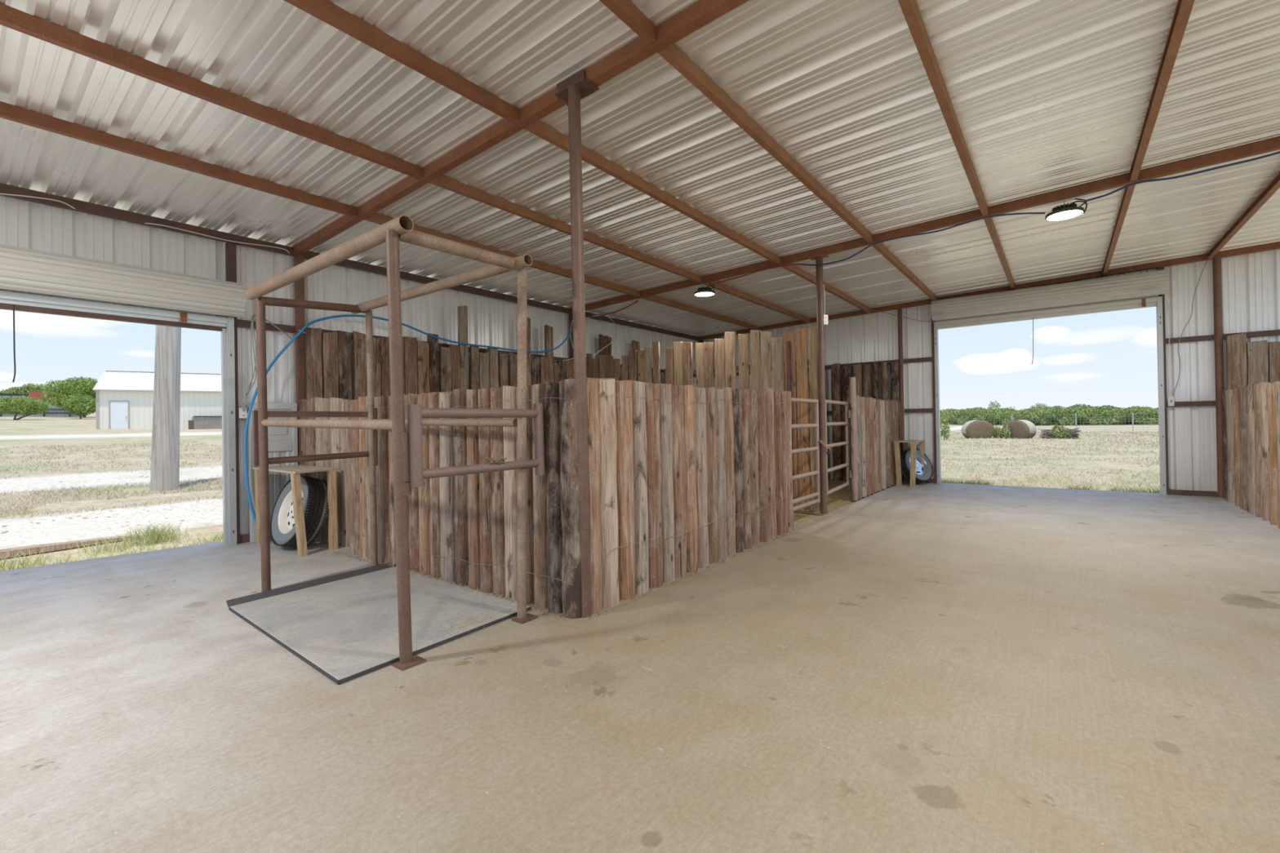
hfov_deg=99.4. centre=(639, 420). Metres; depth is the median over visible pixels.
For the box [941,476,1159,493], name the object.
grass
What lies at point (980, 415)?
tree
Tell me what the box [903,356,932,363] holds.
beam
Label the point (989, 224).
beam
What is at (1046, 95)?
ceiling
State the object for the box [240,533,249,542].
beam
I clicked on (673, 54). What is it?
beam
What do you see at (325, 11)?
beam
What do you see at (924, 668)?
floor
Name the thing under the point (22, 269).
door
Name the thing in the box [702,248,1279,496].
wall
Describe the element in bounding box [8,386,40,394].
tree
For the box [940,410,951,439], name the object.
bush
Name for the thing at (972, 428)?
hay bale
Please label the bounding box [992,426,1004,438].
bush
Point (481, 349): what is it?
beam
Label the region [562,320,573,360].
cable
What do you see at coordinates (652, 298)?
beam
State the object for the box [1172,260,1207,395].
cable
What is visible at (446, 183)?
beam
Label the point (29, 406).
tree
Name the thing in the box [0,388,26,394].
tree
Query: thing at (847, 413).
gate
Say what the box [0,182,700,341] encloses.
beam
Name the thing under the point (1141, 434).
grass
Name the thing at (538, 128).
beam
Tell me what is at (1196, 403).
beam
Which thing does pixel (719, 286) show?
beam
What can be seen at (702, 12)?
beam
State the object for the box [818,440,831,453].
chain
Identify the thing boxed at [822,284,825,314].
cable
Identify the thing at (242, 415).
outlet box
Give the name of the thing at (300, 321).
wall column
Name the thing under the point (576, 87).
post
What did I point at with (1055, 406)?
tree
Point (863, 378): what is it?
wooden fence
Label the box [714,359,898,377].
beam
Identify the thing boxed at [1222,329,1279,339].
beam
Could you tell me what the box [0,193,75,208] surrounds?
cable
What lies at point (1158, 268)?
column
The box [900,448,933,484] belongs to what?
wheel
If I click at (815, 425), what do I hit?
gate
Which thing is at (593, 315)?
cable
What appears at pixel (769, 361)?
divider
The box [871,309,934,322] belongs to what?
cable
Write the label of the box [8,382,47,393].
tree
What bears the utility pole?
on the ground at (24, 432)
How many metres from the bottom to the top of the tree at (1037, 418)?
3.188 m
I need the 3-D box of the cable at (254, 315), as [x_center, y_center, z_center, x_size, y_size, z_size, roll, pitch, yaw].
[-4.721,-0.722,6.913,0.012,1.197,0.585,-1,0,38]
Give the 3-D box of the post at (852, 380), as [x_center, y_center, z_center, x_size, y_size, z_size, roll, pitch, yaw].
[3.727,0.317,9.463,0.099,2.144,0.099,-1,0,38]
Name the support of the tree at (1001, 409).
on the ground at (24, 432)
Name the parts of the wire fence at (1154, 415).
post, post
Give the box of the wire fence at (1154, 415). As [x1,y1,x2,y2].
[944,412,1159,435]
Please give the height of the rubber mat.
0.029 m
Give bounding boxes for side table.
[252,464,339,556]
[893,440,924,487]
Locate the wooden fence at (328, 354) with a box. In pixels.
[306,306,573,399]
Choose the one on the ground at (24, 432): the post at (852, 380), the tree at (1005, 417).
the tree at (1005, 417)
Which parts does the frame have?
latch plate, post, rail, rail, post, post, plate, rail, rail, post, plate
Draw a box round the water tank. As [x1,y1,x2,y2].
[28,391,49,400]
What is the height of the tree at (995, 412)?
3.356 m
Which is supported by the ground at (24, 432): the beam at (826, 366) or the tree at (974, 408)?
the tree at (974, 408)
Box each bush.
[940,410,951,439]
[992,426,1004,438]
[1002,425,1010,438]
[1050,422,1057,437]
[1052,425,1071,439]
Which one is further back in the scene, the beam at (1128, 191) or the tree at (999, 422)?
the tree at (999, 422)
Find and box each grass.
[0,440,222,520]
[0,519,223,571]
[940,431,1159,493]
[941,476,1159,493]
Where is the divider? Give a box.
[586,328,820,511]
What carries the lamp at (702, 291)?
hanging from the beam at (1273, 144)
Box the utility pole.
[150,324,181,491]
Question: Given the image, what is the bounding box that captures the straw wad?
[485,454,506,465]
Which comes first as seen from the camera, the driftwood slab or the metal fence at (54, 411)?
the driftwood slab
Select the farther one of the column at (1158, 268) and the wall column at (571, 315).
the wall column at (571, 315)
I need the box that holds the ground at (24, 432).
[0,412,1159,570]
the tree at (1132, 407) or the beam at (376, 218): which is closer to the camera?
the beam at (376, 218)
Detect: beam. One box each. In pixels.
[0,2,422,179]
[0,101,357,217]
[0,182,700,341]
[237,319,295,333]
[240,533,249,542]
[284,0,519,123]
[293,0,748,255]
[305,327,570,361]
[364,213,639,297]
[429,174,702,282]
[524,120,780,264]
[570,136,1279,312]
[599,0,656,44]
[620,364,696,377]
[641,295,759,330]
[657,43,872,242]
[698,241,1279,340]
[702,280,809,322]
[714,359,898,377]
[782,263,871,313]
[871,243,937,301]
[897,0,987,216]
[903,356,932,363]
[904,408,933,413]
[924,479,934,483]
[983,217,1015,289]
[1102,184,1135,275]
[1129,0,1195,181]
[1165,334,1213,343]
[1167,400,1215,406]
[1168,488,1217,497]
[1206,171,1279,259]
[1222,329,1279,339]
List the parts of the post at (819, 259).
saddle plate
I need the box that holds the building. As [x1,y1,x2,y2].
[93,370,222,429]
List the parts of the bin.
post, cap rail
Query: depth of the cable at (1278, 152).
5.70 m
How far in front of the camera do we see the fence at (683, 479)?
4.92 m
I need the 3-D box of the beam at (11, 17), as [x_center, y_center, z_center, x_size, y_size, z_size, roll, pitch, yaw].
[-3.427,-2.391,3.609,0.060,0.100,4.231,-1,0,38]
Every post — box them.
[555,69,599,617]
[808,253,828,514]
[849,377,857,500]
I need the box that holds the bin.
[188,416,222,429]
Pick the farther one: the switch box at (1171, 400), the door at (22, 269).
the switch box at (1171, 400)
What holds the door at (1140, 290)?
in the wall at (1251, 282)
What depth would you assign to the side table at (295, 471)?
6.27 m
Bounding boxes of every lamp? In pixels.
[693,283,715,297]
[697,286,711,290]
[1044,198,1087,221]
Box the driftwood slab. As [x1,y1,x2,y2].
[0,534,139,559]
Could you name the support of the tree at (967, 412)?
on the ground at (24, 432)
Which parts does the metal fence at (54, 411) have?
rail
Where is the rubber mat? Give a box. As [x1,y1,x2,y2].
[226,562,531,684]
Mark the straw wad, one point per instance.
(499, 460)
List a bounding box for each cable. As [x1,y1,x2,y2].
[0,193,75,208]
[144,222,289,253]
[241,314,288,409]
[242,315,294,410]
[243,315,294,411]
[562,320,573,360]
[585,300,638,317]
[586,315,616,357]
[717,263,800,283]
[737,268,768,284]
[800,244,871,266]
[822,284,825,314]
[871,212,1044,244]
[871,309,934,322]
[1084,151,1279,202]
[1165,299,1170,396]
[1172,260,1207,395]
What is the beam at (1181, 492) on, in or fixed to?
on the floor
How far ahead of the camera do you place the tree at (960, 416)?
101.81 m
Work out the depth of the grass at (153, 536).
6.96 m
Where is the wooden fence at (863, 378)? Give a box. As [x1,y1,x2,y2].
[784,360,900,481]
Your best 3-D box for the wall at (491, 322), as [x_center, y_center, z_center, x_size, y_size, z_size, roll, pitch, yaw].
[-2.809,-0.361,9.706,0.054,3.880,14.700,-1,0,38]
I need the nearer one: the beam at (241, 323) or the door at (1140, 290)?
the beam at (241, 323)
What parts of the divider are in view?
rail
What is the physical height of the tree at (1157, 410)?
2.978 m
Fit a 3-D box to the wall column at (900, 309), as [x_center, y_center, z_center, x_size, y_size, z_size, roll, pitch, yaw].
[5.843,-0.572,12.132,0.089,3.882,0.089,-1,0,38]
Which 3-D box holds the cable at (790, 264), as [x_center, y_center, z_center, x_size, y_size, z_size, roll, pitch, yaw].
[1.877,-2.365,8.689,1.452,0.080,0.019,-1,0,38]
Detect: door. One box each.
[0,244,246,546]
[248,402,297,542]
[930,269,1169,494]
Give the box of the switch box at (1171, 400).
[1167,395,1174,406]
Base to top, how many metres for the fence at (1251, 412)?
1.815 m
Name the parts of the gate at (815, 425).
rail, rail, rail, rail, rail, rail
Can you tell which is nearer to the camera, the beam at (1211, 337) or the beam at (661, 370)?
the beam at (1211, 337)
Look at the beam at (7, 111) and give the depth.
4.76 m
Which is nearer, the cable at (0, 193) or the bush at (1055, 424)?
the cable at (0, 193)
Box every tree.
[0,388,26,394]
[0,395,52,420]
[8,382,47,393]
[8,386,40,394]
[40,376,97,417]
[61,393,95,418]
[940,408,968,425]
[956,408,972,422]
[964,407,986,410]
[968,408,995,422]
[985,409,1000,425]
[986,400,1000,410]
[991,408,1005,425]
[995,408,1017,423]
[995,410,1022,425]
[1020,408,1053,426]
[1030,402,1048,409]
[1037,406,1057,410]
[1044,407,1078,425]
[1048,405,1064,408]
[1065,404,1093,408]
[1066,405,1083,408]
[1071,406,1103,425]
[1084,406,1106,425]
[1099,404,1120,408]
[1100,408,1137,425]
[1125,405,1151,409]
[1126,408,1158,425]
[1151,408,1158,424]
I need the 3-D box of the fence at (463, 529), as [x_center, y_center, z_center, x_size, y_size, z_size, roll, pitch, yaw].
[-2.433,0.570,5.656,5.287,1.801,0.452,-1,0,38]
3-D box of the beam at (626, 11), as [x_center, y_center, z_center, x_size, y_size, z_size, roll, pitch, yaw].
[-1.216,-2.518,1.893,0.060,0.100,4.231,-1,0,38]
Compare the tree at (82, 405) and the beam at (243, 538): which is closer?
the beam at (243, 538)
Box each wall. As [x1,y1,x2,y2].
[0,195,698,534]
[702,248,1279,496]
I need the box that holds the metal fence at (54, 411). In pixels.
[0,398,80,417]
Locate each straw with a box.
[333,529,796,641]
[793,480,888,530]
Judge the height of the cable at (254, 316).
1.198 m
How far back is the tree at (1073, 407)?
101.08 m
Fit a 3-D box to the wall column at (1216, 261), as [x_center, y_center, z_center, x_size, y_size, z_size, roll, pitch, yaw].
[9.728,-0.724,9.117,0.099,4.024,0.099,-1,0,38]
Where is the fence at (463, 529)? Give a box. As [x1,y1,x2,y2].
[299,378,586,618]
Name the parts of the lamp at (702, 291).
cord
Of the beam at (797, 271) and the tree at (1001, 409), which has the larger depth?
the tree at (1001, 409)
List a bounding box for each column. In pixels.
[225,241,239,543]
[293,254,306,465]
[568,312,573,360]
[897,307,904,482]
[931,318,937,483]
[1156,266,1168,494]
[1212,257,1224,497]
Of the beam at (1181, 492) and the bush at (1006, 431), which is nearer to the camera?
the beam at (1181, 492)
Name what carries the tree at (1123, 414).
on the ground at (24, 432)
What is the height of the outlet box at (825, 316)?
0.150 m
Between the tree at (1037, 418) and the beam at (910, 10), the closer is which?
the beam at (910, 10)
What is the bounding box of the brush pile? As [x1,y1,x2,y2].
[1037,426,1081,439]
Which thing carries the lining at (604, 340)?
on the floor
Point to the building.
(124, 400)
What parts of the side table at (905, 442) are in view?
leg, leg, leg, leg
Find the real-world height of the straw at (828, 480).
0.050 m
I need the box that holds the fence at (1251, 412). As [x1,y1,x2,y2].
[1221,381,1279,528]
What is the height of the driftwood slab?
0.086 m
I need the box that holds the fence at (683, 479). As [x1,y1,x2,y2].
[586,377,794,613]
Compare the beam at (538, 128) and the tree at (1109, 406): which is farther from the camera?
the tree at (1109, 406)
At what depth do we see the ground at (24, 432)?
14.30 m
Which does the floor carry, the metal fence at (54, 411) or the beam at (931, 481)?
the beam at (931, 481)
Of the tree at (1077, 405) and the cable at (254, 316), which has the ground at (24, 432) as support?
the tree at (1077, 405)
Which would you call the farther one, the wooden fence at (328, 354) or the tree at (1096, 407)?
the tree at (1096, 407)
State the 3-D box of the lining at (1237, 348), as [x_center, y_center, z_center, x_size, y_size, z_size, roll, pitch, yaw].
[10.095,-0.066,8.724,0.898,2.753,0.070,-1,0,38]
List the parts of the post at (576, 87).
saddle plate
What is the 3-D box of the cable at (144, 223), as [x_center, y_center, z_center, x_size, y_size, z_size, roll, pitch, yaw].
[-5.032,-2.208,6.560,0.012,0.056,1.425,-1,0,38]
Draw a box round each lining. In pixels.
[599,333,666,383]
[1226,332,1279,389]
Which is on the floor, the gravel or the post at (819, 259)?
the post at (819, 259)
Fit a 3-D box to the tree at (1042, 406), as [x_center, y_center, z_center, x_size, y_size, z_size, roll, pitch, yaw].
[95.078,-1.287,128.938,4.930,5.966,6.939,-1,0,38]
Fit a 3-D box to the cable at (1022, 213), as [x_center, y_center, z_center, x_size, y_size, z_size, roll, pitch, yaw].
[4.024,-2.487,7.023,1.950,0.113,0.019,-1,0,38]
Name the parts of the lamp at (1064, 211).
cord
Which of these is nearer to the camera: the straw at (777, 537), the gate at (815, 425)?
the straw at (777, 537)
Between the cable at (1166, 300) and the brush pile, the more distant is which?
the brush pile
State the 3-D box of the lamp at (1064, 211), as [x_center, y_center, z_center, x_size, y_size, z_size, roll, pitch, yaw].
[4.989,-2.490,6.363,0.391,0.225,0.366,-1,0,38]
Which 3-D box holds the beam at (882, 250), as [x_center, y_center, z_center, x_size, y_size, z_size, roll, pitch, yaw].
[4.837,-2.576,9.698,0.060,0.100,4.987,-1,0,38]
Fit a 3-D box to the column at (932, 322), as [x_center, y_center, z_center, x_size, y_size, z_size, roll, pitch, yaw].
[6.401,-0.593,11.774,0.080,3.901,0.100,-1,0,38]
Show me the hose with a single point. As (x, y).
(306, 326)
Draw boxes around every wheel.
[269,475,328,547]
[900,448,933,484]
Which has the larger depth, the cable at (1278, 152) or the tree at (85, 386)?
the tree at (85, 386)
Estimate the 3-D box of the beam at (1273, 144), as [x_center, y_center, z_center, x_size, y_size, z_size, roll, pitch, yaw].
[3.097,-2.548,7.830,11.520,0.438,0.080,-1,0,38]
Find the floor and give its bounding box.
[0,479,1279,852]
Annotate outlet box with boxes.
[238,408,247,418]
[823,314,828,324]
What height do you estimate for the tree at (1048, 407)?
3.835 m
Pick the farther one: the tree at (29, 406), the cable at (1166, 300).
the tree at (29, 406)
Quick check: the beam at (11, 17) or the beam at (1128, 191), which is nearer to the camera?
the beam at (11, 17)
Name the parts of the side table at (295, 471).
leg, leg, leg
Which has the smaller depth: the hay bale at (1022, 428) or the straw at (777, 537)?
the straw at (777, 537)
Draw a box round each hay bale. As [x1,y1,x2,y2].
[961,420,995,438]
[1002,419,1036,439]
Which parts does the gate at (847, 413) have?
rail, rail, rail, rail, rail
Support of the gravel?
on the ground at (24, 432)
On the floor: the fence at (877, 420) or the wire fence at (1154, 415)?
the fence at (877, 420)
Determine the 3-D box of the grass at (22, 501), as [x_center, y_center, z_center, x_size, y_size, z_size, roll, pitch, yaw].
[-15.819,1.251,17.092,20.380,0.926,7.862,-1,0,38]
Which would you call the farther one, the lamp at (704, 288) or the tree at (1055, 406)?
the tree at (1055, 406)
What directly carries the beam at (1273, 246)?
on the wall column at (1216, 261)
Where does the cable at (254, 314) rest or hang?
attached to the outlet box at (242, 415)
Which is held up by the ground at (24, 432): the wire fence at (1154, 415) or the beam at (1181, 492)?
the wire fence at (1154, 415)
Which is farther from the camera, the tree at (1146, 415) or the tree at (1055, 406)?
the tree at (1055, 406)
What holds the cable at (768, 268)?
hanging from the beam at (1273, 144)
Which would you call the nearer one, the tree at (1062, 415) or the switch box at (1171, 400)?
the switch box at (1171, 400)
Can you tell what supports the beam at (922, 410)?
attached to the column at (932, 322)
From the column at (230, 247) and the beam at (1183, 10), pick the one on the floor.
the column at (230, 247)
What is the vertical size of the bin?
1.067 m
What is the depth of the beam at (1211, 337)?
9.35 m
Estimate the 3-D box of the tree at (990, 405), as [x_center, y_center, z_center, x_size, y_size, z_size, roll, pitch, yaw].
[82.370,-1.527,125.783,3.444,6.391,3.801,-1,0,38]
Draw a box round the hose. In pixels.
[244,314,573,538]
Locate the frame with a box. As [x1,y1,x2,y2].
[244,214,545,671]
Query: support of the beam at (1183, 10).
attached to the ceiling
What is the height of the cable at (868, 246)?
0.173 m
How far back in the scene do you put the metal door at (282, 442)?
6.99 m
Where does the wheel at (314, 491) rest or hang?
on the floor
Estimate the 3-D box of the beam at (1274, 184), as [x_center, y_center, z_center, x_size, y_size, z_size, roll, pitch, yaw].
[8.074,-2.762,7.186,0.060,0.100,4.987,-1,0,38]
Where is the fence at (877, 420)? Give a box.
[847,395,902,499]
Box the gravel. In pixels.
[0,471,222,536]
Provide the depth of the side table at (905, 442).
11.40 m
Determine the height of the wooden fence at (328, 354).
3.450 m
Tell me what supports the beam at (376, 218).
attached to the ceiling
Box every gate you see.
[791,397,820,511]
[825,399,851,495]
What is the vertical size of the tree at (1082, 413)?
3.407 m
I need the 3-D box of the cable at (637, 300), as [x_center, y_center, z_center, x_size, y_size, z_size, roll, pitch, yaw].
[-0.615,-2.152,10.611,1.478,0.182,0.021,-1,0,38]
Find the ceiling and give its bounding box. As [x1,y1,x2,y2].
[0,0,1279,336]

